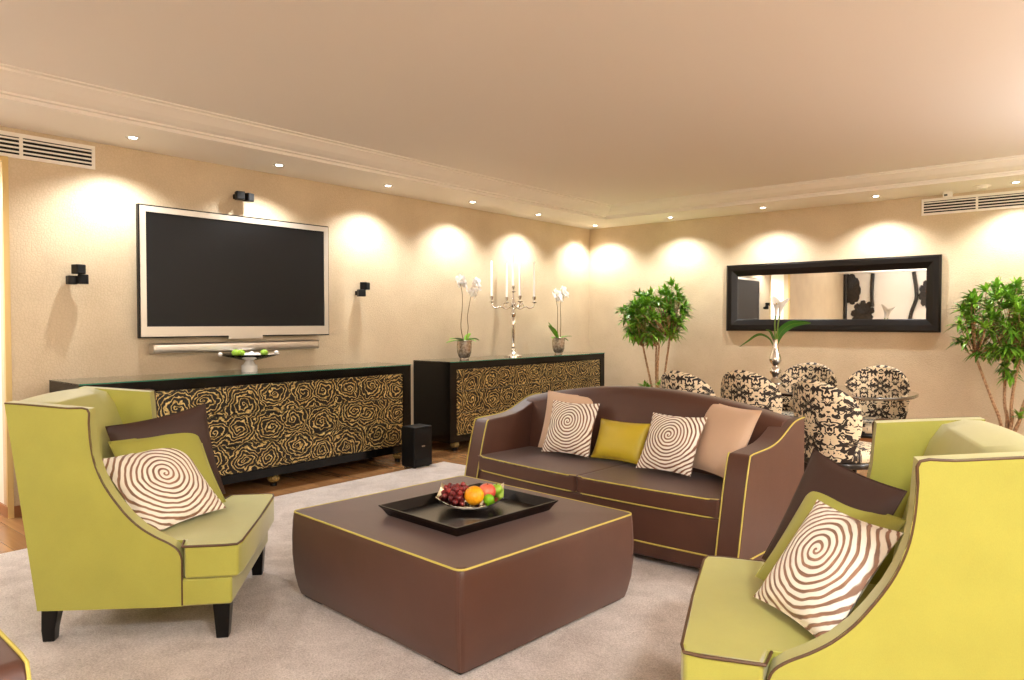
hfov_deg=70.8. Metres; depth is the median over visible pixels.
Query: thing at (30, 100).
trim
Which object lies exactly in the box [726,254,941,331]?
wall mirror
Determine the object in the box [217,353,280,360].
bowl
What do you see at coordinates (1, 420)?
wall
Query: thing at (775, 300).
calla lily
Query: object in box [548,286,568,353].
potted orchid
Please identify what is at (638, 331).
potted tree
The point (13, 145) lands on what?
air vent
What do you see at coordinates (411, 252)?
wall
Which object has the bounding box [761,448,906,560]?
throw cushion
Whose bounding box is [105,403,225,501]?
throw cushion
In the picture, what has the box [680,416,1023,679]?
armchair
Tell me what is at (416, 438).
subwoofer
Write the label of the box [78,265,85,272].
grille
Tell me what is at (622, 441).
throw cushion
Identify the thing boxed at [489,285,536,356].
candelabra
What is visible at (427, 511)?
serving tray
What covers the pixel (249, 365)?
dish
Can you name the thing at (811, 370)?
dining chair
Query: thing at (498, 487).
apple
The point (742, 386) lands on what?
dining chair
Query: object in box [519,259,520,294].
candle
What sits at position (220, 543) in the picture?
seat cushion
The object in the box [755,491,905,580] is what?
throw cushion
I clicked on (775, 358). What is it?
vase
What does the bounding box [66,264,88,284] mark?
wall speaker
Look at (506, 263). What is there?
candle
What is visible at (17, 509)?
baseboard
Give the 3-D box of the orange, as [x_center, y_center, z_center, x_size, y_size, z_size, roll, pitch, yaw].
[-0.176,0.726,3.359,0.093,0.089,0.093,1,2,40]
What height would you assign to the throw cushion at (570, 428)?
0.335 m
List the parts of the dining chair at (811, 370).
seat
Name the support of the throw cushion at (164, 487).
on the armchair at (87, 548)
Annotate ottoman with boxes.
[292,476,633,674]
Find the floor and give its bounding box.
[0,440,867,553]
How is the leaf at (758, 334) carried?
in the vase
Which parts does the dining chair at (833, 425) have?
seat rail, seat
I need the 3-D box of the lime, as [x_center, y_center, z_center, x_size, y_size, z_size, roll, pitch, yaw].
[-0.108,0.744,3.363,0.053,0.052,0.053,1,2,40]
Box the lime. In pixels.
[483,494,493,503]
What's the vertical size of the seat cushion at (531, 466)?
0.097 m
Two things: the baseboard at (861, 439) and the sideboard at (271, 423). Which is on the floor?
the sideboard at (271, 423)
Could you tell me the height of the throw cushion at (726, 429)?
0.398 m
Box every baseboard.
[0,502,7,518]
[14,441,436,517]
[859,438,871,442]
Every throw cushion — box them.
[102,448,225,530]
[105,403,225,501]
[108,433,225,502]
[538,390,592,454]
[542,400,599,456]
[591,419,649,463]
[636,412,706,476]
[692,404,761,477]
[754,499,902,636]
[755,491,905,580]
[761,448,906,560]
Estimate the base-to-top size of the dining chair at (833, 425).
0.930 m
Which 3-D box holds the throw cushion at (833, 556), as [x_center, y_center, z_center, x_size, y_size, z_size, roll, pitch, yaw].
[0.922,0.675,2.138,0.228,0.303,0.376,0,1,-12]
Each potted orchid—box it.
[446,274,480,359]
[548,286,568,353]
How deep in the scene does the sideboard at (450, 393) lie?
7.55 m
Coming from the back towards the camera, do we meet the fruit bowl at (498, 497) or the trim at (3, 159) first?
the trim at (3, 159)
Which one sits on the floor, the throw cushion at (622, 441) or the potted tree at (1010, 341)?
the potted tree at (1010, 341)
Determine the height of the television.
1.006 m
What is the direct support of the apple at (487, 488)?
in the fruit bowl at (498, 497)
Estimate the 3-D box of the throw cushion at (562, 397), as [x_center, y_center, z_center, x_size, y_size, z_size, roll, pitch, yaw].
[0.385,0.558,4.925,0.417,0.398,0.157,1,2,33]
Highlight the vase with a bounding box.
[769,339,782,383]
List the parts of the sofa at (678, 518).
arm, seat, backrest, arm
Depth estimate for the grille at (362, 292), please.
6.84 m
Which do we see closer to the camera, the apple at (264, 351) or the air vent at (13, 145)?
the air vent at (13, 145)
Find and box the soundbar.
[149,340,319,353]
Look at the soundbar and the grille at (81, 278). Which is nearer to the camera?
the grille at (81, 278)
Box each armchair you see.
[4,386,273,641]
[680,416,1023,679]
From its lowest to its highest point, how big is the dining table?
0.757 m
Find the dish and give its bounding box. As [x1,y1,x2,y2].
[217,350,280,371]
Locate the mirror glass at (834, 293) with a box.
[738,268,926,318]
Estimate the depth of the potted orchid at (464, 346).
7.61 m
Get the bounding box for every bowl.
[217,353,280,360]
[435,483,503,508]
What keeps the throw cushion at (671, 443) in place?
on the sofa at (678, 518)
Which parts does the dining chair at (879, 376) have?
seat rail, seat, backrest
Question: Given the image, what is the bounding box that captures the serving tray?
[378,483,557,536]
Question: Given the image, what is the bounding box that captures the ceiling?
[0,0,1023,204]
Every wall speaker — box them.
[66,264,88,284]
[233,191,253,201]
[355,282,369,296]
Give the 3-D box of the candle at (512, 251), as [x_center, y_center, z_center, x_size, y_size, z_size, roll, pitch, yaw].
[0.013,-0.832,8.253,0.025,0.412,0.024,1,2,40]
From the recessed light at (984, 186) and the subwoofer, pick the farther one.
the recessed light at (984, 186)
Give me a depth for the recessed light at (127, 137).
4.98 m
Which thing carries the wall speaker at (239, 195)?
attached to the wall at (411, 252)
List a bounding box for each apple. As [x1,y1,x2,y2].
[231,349,240,354]
[260,348,267,354]
[480,483,495,495]
[493,483,502,494]
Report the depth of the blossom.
5.72 m
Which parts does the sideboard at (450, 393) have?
drawer, drawer, drawer, drawer, glass, drawer, drawer, drawer, drawer, drawer, drawer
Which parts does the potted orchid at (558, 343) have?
flower, pot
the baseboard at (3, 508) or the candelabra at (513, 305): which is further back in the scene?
the candelabra at (513, 305)
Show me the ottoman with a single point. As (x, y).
(464, 602)
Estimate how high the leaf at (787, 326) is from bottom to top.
0.240 m
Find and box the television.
[136,203,328,338]
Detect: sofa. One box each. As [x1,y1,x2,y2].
[0,629,31,679]
[464,386,804,567]
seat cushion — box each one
[161,494,273,577]
[478,446,628,491]
[576,463,723,518]
[681,556,875,679]
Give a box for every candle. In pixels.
[491,260,492,295]
[506,263,507,296]
[512,251,513,284]
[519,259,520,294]
[533,262,534,295]
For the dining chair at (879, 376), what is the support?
on the floor
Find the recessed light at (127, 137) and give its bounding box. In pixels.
[125,136,139,139]
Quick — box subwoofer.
[402,424,431,468]
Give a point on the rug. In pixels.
(278, 632)
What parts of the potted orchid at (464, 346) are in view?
flower, flower stem, pot, flower, flower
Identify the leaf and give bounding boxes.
[740,333,772,346]
[778,320,809,343]
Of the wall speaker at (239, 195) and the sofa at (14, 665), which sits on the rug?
the sofa at (14, 665)
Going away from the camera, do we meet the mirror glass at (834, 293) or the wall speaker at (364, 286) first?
the wall speaker at (364, 286)
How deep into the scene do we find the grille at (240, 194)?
5.86 m
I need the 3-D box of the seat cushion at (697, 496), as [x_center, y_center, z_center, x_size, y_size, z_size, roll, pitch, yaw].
[0.886,0.838,4.077,0.870,0.097,0.592,1,2,44]
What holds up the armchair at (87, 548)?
on the rug
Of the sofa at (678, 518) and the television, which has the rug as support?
the sofa at (678, 518)
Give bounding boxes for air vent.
[0,130,94,169]
[921,190,1023,215]
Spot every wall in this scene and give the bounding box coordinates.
[0,126,588,505]
[0,308,3,503]
[589,187,1023,435]
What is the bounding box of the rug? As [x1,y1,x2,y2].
[0,462,699,679]
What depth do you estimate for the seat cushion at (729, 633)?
2.07 m
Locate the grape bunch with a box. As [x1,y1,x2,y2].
[441,482,468,505]
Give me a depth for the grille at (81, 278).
4.98 m
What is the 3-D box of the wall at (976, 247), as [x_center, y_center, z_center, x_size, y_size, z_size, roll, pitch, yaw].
[4.172,-0.237,7.472,8.000,2.700,0.100,1,2,40]
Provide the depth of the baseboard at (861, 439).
7.73 m
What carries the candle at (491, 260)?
on the candelabra at (513, 305)
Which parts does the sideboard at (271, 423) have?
drawer, glass, drawer, drawer, drawer, drawer, drawer, drawer, drawer, drawer, drawer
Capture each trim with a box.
[0,63,1023,229]
[0,156,13,518]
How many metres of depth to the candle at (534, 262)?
8.32 m
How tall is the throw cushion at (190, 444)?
0.410 m
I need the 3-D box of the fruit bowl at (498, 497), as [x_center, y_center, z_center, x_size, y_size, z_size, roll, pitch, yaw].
[-0.195,0.751,3.425,0.310,0.080,0.300,0,1,0]
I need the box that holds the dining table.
[775,383,918,400]
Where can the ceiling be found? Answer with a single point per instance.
(612, 102)
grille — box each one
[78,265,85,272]
[78,275,87,282]
[237,191,244,198]
[249,193,253,200]
[360,290,365,295]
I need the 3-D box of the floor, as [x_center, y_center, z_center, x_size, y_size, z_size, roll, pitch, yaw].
[-0.370,1.269,3.251,9.700,0.100,12.460,1,2,40]
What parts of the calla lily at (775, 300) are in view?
stem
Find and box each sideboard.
[49,362,410,485]
[413,352,603,450]
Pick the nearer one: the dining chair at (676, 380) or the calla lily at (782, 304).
the dining chair at (676, 380)
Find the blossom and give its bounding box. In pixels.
[244,351,259,354]
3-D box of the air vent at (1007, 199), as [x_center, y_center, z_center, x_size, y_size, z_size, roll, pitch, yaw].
[4.554,-1.344,7.052,0.960,0.165,0.013,1,2,40]
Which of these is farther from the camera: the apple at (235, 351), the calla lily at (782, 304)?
the calla lily at (782, 304)
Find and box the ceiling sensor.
[943,191,952,197]
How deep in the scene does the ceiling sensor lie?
7.06 m
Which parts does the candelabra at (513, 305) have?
arm, stem, arm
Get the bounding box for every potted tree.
[614,276,694,387]
[946,276,1023,431]
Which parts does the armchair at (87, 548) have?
leg, backrest, leg, seat, leg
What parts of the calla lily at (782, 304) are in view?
stem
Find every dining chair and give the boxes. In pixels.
[660,370,715,396]
[721,370,782,413]
[779,362,836,416]
[793,379,870,470]
[844,365,909,471]
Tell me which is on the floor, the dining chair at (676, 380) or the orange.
the dining chair at (676, 380)
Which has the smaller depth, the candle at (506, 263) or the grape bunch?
the grape bunch
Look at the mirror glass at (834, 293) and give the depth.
7.89 m
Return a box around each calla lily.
[771,296,779,338]
[776,298,789,338]
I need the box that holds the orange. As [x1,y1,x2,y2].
[464,486,483,504]

